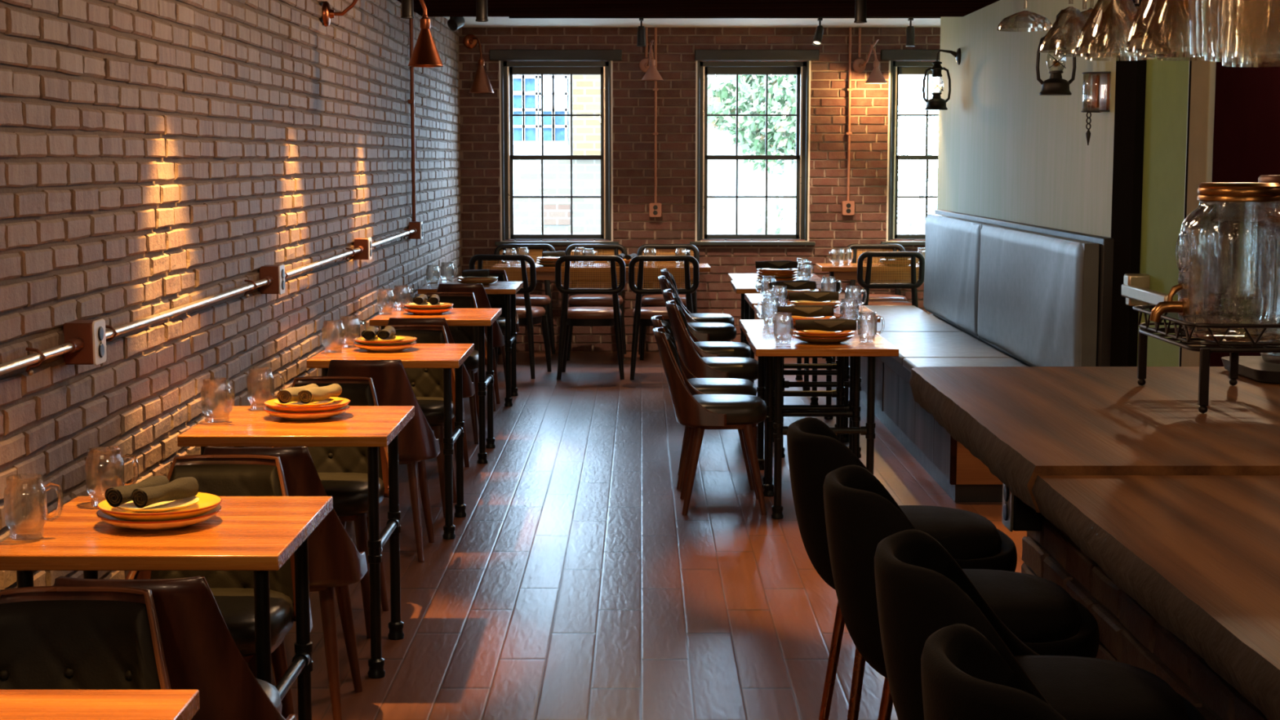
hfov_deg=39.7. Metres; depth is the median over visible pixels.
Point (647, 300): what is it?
chair
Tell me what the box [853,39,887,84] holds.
gooseneck lamp
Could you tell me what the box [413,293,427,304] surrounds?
roll
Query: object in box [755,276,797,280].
dinner plate
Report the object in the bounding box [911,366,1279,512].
countertop
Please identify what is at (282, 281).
receptacle
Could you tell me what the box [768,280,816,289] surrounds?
napkin
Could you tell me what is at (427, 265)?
glass mug
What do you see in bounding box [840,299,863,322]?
glass mug
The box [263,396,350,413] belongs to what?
dinner plate
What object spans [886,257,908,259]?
roll
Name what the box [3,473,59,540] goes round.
glass mug
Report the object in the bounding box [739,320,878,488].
dining table
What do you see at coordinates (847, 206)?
outlet box
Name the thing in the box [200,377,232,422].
glass mug
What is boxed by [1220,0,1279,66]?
wine glass
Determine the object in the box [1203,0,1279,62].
wine glass
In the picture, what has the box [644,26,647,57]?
conduit
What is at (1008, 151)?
wall
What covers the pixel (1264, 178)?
dispenser
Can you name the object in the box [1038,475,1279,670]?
countertop
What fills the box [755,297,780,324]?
glass mug
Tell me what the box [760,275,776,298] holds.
glass mug
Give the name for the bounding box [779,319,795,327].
dinner plate
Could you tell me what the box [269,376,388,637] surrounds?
dining chair
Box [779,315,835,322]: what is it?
dinner plate
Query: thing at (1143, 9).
wine glass
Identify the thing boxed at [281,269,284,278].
receptacle
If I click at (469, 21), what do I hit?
ceiling
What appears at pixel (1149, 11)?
wine glass
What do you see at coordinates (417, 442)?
dining chair
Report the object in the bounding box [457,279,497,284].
dinner plate
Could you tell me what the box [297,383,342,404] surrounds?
roll
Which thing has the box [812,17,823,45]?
track spotlight
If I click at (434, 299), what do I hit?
roll
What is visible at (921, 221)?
street tree
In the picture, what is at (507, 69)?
window
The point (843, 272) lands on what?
table
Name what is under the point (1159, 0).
wine glass
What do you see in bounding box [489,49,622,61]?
trim
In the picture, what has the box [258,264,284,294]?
outlet box
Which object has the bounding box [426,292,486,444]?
dining chair
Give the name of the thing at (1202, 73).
trim
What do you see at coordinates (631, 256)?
roll
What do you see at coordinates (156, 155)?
wall
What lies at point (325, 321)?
glass mug
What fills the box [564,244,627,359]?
chair
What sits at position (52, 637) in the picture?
dining chair
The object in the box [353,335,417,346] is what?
dinner plate
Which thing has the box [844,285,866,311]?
glass mug
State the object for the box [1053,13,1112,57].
wine glass
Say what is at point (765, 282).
dinner plate
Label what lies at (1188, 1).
wine glass
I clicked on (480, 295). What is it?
dining chair
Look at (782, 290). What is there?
plate
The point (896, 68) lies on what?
window
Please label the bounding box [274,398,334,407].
plate
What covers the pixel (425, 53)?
gooseneck lamp
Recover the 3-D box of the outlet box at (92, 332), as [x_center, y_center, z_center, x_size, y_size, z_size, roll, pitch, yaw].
[-1.416,-0.046,4.529,0.084,0.114,0.100,0,6,0]
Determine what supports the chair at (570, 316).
on the floor
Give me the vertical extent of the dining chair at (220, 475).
0.804 m
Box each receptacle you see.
[97,326,103,341]
[98,342,104,357]
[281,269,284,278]
[281,280,284,289]
[1003,484,1008,501]
[1003,503,1008,520]
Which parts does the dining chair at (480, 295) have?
leg, leg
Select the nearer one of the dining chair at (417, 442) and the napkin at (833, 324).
the dining chair at (417, 442)
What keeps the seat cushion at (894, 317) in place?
on the banquette
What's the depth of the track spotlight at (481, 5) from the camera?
9.43 m
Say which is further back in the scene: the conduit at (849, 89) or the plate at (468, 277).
the conduit at (849, 89)
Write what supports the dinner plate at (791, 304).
on the dining table at (766, 312)
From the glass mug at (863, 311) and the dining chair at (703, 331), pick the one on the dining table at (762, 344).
the glass mug at (863, 311)
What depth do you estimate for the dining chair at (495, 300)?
12.12 m
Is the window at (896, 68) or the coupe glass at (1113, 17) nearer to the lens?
the coupe glass at (1113, 17)
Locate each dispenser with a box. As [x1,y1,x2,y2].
[1149,182,1279,342]
[1257,174,1279,362]
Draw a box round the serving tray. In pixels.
[1221,355,1279,383]
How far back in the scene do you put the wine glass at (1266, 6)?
2.96 m
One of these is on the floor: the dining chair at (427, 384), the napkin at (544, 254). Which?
the dining chair at (427, 384)
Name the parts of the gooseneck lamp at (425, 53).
wall plate, arm, lamp shade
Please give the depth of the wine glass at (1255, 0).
2.71 m
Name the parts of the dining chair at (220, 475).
leg, seat, seat rail, leg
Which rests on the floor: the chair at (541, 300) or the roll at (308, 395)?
the chair at (541, 300)
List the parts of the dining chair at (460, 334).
seat, leg, leg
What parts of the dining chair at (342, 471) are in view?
seat, seat rail, leg, leg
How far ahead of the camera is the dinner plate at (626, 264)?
13.33 m
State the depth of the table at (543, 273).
13.29 m
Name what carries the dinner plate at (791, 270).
on the dinner plate at (757, 272)
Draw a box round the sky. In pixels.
[712,101,795,234]
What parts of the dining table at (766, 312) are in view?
leg, leg, rail, rail, leg, leg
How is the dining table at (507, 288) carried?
on the floor
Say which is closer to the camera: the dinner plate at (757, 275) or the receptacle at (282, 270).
the receptacle at (282, 270)
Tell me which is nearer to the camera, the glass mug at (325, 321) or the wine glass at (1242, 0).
the wine glass at (1242, 0)
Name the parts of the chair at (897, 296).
leg, cane panel, frame, seat, leg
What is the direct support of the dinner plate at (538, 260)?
on the dinner plate at (548, 264)
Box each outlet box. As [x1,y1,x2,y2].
[62,318,106,365]
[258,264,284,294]
[353,237,372,260]
[408,221,422,239]
[648,203,661,217]
[841,200,854,215]
[1001,483,1041,532]
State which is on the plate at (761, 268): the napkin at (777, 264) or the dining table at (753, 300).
the napkin at (777, 264)
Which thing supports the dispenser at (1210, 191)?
on the stand
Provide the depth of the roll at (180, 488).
3.88 m
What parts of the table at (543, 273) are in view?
leg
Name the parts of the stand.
leg, leg, leg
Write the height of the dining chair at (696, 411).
0.804 m
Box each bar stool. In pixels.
[786,417,1017,719]
[822,464,1099,719]
[874,528,1205,719]
[920,623,1066,719]
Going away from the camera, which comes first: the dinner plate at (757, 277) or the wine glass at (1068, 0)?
the wine glass at (1068, 0)
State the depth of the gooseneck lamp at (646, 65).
13.92 m
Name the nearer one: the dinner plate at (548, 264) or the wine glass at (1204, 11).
the wine glass at (1204, 11)
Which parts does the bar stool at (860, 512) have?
leg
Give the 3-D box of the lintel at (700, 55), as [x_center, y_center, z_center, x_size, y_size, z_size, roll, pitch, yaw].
[0.932,-2.434,14.168,0.991,0.086,0.095,0,6,0]
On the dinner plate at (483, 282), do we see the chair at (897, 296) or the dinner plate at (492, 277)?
the dinner plate at (492, 277)
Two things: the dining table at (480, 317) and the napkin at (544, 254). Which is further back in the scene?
the napkin at (544, 254)
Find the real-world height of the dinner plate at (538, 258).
0.031 m
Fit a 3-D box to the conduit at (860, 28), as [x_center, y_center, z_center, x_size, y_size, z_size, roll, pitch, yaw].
[1.751,-2.530,14.134,0.022,0.237,0.021,0,6,0]
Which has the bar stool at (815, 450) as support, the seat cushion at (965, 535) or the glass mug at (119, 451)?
the seat cushion at (965, 535)
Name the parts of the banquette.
rail, corner post, box frame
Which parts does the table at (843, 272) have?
leg, leg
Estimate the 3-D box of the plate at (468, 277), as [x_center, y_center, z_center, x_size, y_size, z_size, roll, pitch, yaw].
[-1.057,-0.531,11.459,0.186,0.016,0.186,-2,7,-17]
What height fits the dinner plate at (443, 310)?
0.031 m
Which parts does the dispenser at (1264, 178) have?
lid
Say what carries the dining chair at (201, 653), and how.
on the floor
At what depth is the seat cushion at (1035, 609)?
3.12 m
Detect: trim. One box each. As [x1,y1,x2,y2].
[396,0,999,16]
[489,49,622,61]
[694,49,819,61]
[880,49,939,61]
[1181,0,1218,366]
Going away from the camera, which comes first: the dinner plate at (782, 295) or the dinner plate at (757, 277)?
the dinner plate at (782, 295)
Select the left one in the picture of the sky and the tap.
the sky
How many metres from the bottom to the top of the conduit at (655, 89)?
1.394 m
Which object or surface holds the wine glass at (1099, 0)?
hanging from the glass rack
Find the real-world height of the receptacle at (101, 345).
0.037 m
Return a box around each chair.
[0,586,171,689]
[53,576,296,719]
[125,454,313,719]
[203,445,367,719]
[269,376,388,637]
[326,359,439,561]
[385,324,465,518]
[387,317,475,466]
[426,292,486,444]
[436,283,505,411]
[466,269,519,387]
[468,254,551,378]
[493,244,555,354]
[555,255,625,379]
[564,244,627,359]
[628,255,699,379]
[636,244,699,359]
[651,315,756,489]
[653,326,767,515]
[657,275,736,342]
[660,268,734,325]
[663,288,751,358]
[666,300,757,452]
[844,244,906,302]
[857,251,924,307]
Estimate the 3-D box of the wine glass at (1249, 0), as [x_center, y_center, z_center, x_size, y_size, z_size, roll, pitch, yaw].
[0.907,-0.558,2.573,0.104,0.226,0.104,-5,8,-35]
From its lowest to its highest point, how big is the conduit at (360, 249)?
0.073 m
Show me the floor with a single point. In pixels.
(574, 582)
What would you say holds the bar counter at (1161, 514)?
on the floor
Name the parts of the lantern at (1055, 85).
bulb, bracket arm, wall plate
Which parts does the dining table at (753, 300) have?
leg, rail, rail, leg, leg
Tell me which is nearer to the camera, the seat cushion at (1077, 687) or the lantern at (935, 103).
the seat cushion at (1077, 687)
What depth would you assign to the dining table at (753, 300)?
10.12 m
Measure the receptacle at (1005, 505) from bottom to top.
0.037 m
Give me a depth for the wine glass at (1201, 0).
2.95 m
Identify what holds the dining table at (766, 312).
on the floor
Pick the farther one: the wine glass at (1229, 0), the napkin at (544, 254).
the napkin at (544, 254)
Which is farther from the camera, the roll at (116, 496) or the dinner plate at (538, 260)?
the dinner plate at (538, 260)
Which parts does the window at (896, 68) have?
sill, sill, sash, sash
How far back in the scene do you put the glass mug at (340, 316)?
7.59 m
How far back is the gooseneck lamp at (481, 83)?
13.90 m
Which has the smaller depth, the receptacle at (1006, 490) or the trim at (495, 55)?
the receptacle at (1006, 490)
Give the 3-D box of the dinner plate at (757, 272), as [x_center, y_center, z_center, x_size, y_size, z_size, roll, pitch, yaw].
[0.884,-0.553,11.429,0.267,0.031,0.267,-4,7,-30]
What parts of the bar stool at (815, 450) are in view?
leg, leg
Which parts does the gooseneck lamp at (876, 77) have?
wall plate, arm, lamp shade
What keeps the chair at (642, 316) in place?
on the floor
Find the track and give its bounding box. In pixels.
[508,16,940,18]
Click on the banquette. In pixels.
(997, 292)
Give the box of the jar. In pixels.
[1177,200,1279,342]
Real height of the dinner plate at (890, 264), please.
0.031 m
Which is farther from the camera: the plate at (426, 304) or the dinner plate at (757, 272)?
the dinner plate at (757, 272)
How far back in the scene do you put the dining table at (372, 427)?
5.33 m
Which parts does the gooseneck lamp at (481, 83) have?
wall plate, arm, lamp shade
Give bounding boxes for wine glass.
[1039,0,1100,53]
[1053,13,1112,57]
[1074,0,1147,56]
[1084,0,1155,61]
[1104,8,1166,53]
[1116,11,1177,57]
[1125,0,1212,52]
[1138,0,1221,57]
[1149,0,1222,56]
[1156,0,1227,61]
[1170,0,1232,53]
[1180,0,1240,57]
[1187,0,1279,56]
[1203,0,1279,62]
[1213,0,1269,52]
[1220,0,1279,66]
[1223,0,1266,57]
[1224,0,1279,56]
[1228,0,1279,61]
[1235,6,1279,53]
[1243,12,1279,57]
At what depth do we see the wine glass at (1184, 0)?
2.70 m
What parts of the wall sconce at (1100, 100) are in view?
lamp shade, plate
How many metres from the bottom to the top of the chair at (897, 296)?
0.885 m
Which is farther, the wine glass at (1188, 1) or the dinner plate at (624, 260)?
the dinner plate at (624, 260)
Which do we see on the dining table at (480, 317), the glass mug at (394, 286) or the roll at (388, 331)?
the glass mug at (394, 286)
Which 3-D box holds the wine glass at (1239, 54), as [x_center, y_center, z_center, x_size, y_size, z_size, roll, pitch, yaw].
[0.987,-0.626,3.058,0.100,0.199,0.100,4,7,31]
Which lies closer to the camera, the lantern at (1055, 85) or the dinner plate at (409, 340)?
the dinner plate at (409, 340)
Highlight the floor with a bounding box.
[246,351,1026,719]
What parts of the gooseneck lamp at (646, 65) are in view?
wall plate, arm, lamp shade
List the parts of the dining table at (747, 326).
leg, leg, rail, rail, leg, leg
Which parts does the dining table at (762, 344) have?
leg, leg, rail, rail, leg, leg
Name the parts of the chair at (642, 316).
leg, seat frame, seat, cane panel, frame, leg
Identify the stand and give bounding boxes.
[1133,305,1279,413]
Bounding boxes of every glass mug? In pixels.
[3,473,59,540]
[84,446,138,506]
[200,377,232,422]
[246,367,279,409]
[321,320,344,352]
[338,315,364,347]
[377,288,394,314]
[392,285,413,310]
[426,265,439,285]
[440,262,457,282]
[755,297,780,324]
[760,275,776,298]
[767,285,787,311]
[768,311,793,342]
[821,275,835,291]
[827,248,843,266]
[839,247,851,265]
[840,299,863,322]
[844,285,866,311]
[857,311,881,342]
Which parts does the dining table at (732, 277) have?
leg, leg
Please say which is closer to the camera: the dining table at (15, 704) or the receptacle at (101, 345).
the dining table at (15, 704)
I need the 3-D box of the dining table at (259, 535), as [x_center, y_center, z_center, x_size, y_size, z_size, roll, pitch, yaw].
[-1.042,0.735,3.971,0.612,0.750,0.645,0,6,0]
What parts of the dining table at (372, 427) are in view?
leg, leg, rail, leg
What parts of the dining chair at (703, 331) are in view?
seat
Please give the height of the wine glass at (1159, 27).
0.226 m
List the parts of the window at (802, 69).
sill, sash, sash, sill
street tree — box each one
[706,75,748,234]
[707,75,796,234]
[729,185,795,234]
[897,100,938,234]
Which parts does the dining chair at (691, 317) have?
seat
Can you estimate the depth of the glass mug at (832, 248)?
13.35 m
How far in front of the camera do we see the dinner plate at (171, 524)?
3.83 m
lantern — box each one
[922,48,960,110]
[1035,7,1093,95]
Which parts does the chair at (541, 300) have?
leg, cane panel, frame, seat, leg, leg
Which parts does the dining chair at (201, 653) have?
seat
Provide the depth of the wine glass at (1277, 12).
3.07 m
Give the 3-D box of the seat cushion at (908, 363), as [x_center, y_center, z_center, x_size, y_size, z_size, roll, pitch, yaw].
[1.696,0.095,8.744,0.590,0.052,1.476,0,6,0]
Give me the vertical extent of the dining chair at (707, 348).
0.804 m
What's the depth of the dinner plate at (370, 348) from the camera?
7.41 m
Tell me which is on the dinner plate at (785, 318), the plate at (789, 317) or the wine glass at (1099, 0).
the plate at (789, 317)
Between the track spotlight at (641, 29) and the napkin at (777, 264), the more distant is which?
the track spotlight at (641, 29)
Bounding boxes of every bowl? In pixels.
[997,10,1053,31]
[1120,10,1176,31]
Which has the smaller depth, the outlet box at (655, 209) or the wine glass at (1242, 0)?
the wine glass at (1242, 0)
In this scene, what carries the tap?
on the dispenser at (1210, 191)
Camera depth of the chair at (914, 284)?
13.06 m
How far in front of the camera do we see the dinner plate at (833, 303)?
9.39 m
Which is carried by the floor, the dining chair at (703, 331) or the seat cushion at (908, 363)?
the dining chair at (703, 331)
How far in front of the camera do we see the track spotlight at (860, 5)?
9.38 m
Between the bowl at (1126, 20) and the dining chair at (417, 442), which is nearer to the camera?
the bowl at (1126, 20)
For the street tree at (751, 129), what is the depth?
29.45 m
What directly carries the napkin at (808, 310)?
on the plate at (789, 317)
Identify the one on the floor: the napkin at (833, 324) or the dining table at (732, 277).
the dining table at (732, 277)
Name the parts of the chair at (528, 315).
leg, leg, cane panel, frame, leg, seat, seat frame, leg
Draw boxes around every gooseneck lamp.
[322,0,443,66]
[463,34,493,93]
[639,39,662,80]
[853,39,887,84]
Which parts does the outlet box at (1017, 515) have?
plate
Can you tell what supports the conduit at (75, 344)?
attached to the wall at (156, 155)
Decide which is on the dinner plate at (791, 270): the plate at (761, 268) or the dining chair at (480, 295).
the plate at (761, 268)
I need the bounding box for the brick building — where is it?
[512,75,600,234]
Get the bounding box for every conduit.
[0,337,84,375]
[105,275,273,347]
[284,245,364,279]
[371,227,417,247]
[408,18,416,221]
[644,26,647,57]
[653,26,657,203]
[845,26,852,200]
[857,26,861,57]
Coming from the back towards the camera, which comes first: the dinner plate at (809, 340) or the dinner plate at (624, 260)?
the dinner plate at (624, 260)
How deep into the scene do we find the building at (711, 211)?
35.73 m
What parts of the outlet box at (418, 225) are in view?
plate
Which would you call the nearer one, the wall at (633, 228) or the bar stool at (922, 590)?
the bar stool at (922, 590)
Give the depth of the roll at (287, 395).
5.49 m
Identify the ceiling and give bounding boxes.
[443,16,940,27]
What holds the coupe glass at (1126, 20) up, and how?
hanging from the glass rack
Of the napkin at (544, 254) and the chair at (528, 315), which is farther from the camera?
the napkin at (544, 254)
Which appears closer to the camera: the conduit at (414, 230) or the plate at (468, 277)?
the conduit at (414, 230)
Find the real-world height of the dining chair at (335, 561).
0.804 m
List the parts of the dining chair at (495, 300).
seat, leg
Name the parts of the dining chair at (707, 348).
seat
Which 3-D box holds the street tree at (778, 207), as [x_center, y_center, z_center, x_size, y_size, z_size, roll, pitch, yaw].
[3.042,-0.731,33.119,3.316,5.136,2.163,0,6,0]
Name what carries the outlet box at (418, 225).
attached to the wall at (156, 155)
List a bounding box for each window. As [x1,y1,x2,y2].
[494,60,618,245]
[689,60,815,245]
[880,60,938,245]
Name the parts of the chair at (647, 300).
leg, leg, seat, seat frame, cane panel, frame, leg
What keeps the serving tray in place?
on the bar counter at (1161, 514)
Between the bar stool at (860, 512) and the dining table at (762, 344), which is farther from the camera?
the dining table at (762, 344)
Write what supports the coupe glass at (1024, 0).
hanging from the glass rack
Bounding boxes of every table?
[0,496,333,719]
[0,689,199,719]
[177,405,414,678]
[306,343,474,539]
[369,308,501,463]
[417,281,523,406]
[491,263,710,337]
[728,273,824,390]
[730,280,833,404]
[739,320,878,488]
[744,293,861,433]
[746,333,898,519]
[753,305,880,457]
[815,263,919,362]
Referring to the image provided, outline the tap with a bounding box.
[1149,283,1190,322]
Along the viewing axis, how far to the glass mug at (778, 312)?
7.77 m
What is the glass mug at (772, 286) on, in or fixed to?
on the dining table at (766, 312)
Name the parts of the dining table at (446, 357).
leg, leg, rail, leg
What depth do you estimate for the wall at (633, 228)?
14.26 m
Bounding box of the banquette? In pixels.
[835,209,1113,502]
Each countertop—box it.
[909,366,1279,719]
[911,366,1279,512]
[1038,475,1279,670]
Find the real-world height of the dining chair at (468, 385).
0.804 m
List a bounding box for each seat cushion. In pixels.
[864,305,961,331]
[876,331,1010,365]
[898,505,1001,559]
[902,357,1026,372]
[962,568,1080,643]
[1013,655,1190,719]
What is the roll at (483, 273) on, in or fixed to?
on the plate at (468, 277)
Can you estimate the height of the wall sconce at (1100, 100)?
0.333 m
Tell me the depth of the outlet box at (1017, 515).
3.83 m
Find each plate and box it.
[96,504,221,530]
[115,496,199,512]
[262,404,350,420]
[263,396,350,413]
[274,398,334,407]
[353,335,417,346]
[353,341,417,351]
[361,335,405,341]
[401,306,453,314]
[402,302,453,309]
[408,302,444,306]
[457,275,498,280]
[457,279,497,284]
[462,275,490,278]
[536,256,558,260]
[536,259,556,262]
[536,261,564,266]
[607,261,639,266]
[609,258,639,262]
[755,274,797,278]
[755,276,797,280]
[755,279,796,285]
[756,268,798,273]
[756,271,798,275]
[760,268,790,270]
[773,288,819,294]
[773,292,788,298]
[778,288,810,291]
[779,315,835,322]
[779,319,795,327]
[786,315,825,319]
[790,300,840,306]
[790,303,839,309]
[793,333,853,343]
[796,300,831,302]
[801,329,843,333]
[879,258,911,262]
[879,262,910,266]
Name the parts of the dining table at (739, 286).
leg, leg, leg, leg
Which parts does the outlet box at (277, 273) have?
plate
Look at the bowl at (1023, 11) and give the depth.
3.73 m
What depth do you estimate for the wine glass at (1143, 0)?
2.22 m
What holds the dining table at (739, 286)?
on the floor
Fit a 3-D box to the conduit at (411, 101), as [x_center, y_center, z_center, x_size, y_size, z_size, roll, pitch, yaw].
[-1.428,-1.532,11.089,0.038,1.329,0.040,0,6,0]
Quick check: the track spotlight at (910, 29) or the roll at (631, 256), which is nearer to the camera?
the track spotlight at (910, 29)
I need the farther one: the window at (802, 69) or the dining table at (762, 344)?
the window at (802, 69)
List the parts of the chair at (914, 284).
leg, seat, cane panel, frame, leg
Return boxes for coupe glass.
[997,0,1053,31]
[1062,4,1119,30]
[1120,0,1176,31]
[1186,8,1244,30]
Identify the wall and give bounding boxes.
[0,0,461,589]
[457,27,940,351]
[937,0,1118,237]
[1205,0,1279,366]
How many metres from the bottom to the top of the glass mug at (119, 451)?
0.132 m
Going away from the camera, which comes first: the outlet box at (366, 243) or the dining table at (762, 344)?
the dining table at (762, 344)
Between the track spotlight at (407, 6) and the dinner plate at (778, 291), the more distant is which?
the dinner plate at (778, 291)
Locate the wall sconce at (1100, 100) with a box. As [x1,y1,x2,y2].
[1080,71,1111,145]
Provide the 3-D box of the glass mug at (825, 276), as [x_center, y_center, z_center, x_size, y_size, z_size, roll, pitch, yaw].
[1.100,-0.412,10.177,0.120,0.132,0.085,0,6,0]
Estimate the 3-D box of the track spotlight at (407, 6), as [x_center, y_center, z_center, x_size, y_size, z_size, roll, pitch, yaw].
[-1.193,-1.858,9.100,0.068,0.207,0.070,0,6,0]
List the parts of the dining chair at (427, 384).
seat, seat rail, leg, leg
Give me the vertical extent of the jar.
0.288 m
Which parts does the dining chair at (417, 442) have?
seat rail, leg, leg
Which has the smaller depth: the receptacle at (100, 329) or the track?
the receptacle at (100, 329)
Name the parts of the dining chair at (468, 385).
leg, leg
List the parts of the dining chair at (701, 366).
seat, leg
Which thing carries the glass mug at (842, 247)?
on the table at (843, 272)
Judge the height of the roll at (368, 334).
0.047 m
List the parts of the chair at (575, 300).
leg, leg, seat, seat frame, cane panel, frame, leg, leg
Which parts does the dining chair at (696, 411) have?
leg, leg, seat rail, seat, leg, leg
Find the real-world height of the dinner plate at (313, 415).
0.031 m
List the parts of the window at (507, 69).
sash, sill, sill, sash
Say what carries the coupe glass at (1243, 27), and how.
hanging from the glass rack
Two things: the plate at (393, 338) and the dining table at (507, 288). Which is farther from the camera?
the dining table at (507, 288)
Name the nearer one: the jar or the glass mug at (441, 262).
the jar
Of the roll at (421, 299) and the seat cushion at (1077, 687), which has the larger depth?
the roll at (421, 299)
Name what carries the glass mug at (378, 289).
on the dining table at (480, 317)
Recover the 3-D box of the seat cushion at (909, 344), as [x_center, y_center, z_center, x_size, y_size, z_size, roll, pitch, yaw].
[1.698,-0.069,10.198,0.590,0.052,1.430,0,6,0]
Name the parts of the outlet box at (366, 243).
plate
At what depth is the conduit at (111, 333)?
5.49 m
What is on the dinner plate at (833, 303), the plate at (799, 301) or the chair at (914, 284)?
the plate at (799, 301)
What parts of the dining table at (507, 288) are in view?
leg, rail, leg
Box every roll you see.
[105,475,168,506]
[131,476,198,508]
[276,383,318,404]
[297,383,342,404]
[361,325,377,339]
[376,325,395,339]
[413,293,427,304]
[427,293,439,304]
[462,269,488,276]
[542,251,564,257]
[617,253,625,259]
[624,253,637,260]
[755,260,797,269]
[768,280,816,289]
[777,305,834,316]
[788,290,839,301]
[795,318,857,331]
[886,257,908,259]
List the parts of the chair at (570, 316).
leg, leg, cane panel, frame, seat frame, seat, leg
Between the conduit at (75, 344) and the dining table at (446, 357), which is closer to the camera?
the conduit at (75, 344)
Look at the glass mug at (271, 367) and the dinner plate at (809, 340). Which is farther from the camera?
the dinner plate at (809, 340)
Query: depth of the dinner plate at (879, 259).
13.31 m
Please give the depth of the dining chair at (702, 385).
8.39 m
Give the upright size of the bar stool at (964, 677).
0.980 m
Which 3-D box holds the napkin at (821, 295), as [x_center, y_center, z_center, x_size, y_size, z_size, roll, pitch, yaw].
[0.927,-0.340,9.471,0.277,0.057,0.071,0,6,-3]
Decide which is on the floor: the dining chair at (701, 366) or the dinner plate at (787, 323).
the dining chair at (701, 366)
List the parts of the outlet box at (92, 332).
plate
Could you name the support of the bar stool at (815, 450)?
on the floor
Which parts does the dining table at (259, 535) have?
leg, leg, leg, rail, leg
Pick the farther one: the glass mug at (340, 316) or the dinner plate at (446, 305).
the dinner plate at (446, 305)
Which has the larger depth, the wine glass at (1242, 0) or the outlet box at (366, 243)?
the outlet box at (366, 243)
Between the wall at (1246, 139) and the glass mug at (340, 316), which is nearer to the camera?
the wall at (1246, 139)
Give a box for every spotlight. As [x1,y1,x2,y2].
[400,0,414,18]
[447,16,464,31]
[475,0,488,22]
[636,17,645,46]
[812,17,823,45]
[853,0,866,23]
[905,17,915,46]
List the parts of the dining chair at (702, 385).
leg, leg, seat, leg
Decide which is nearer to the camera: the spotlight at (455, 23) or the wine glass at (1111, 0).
the wine glass at (1111, 0)
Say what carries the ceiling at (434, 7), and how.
attached to the wall at (1008, 151)
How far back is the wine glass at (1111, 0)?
2.70 m
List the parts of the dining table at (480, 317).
leg, rail, leg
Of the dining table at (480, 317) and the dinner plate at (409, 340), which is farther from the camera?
the dining table at (480, 317)
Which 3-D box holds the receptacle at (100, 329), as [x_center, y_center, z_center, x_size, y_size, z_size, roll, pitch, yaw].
[-1.376,-0.067,4.527,0.005,0.037,0.037,0,6,0]
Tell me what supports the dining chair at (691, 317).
on the floor
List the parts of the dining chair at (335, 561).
seat rail, leg, leg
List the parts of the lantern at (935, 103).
bulb, bracket arm, wall plate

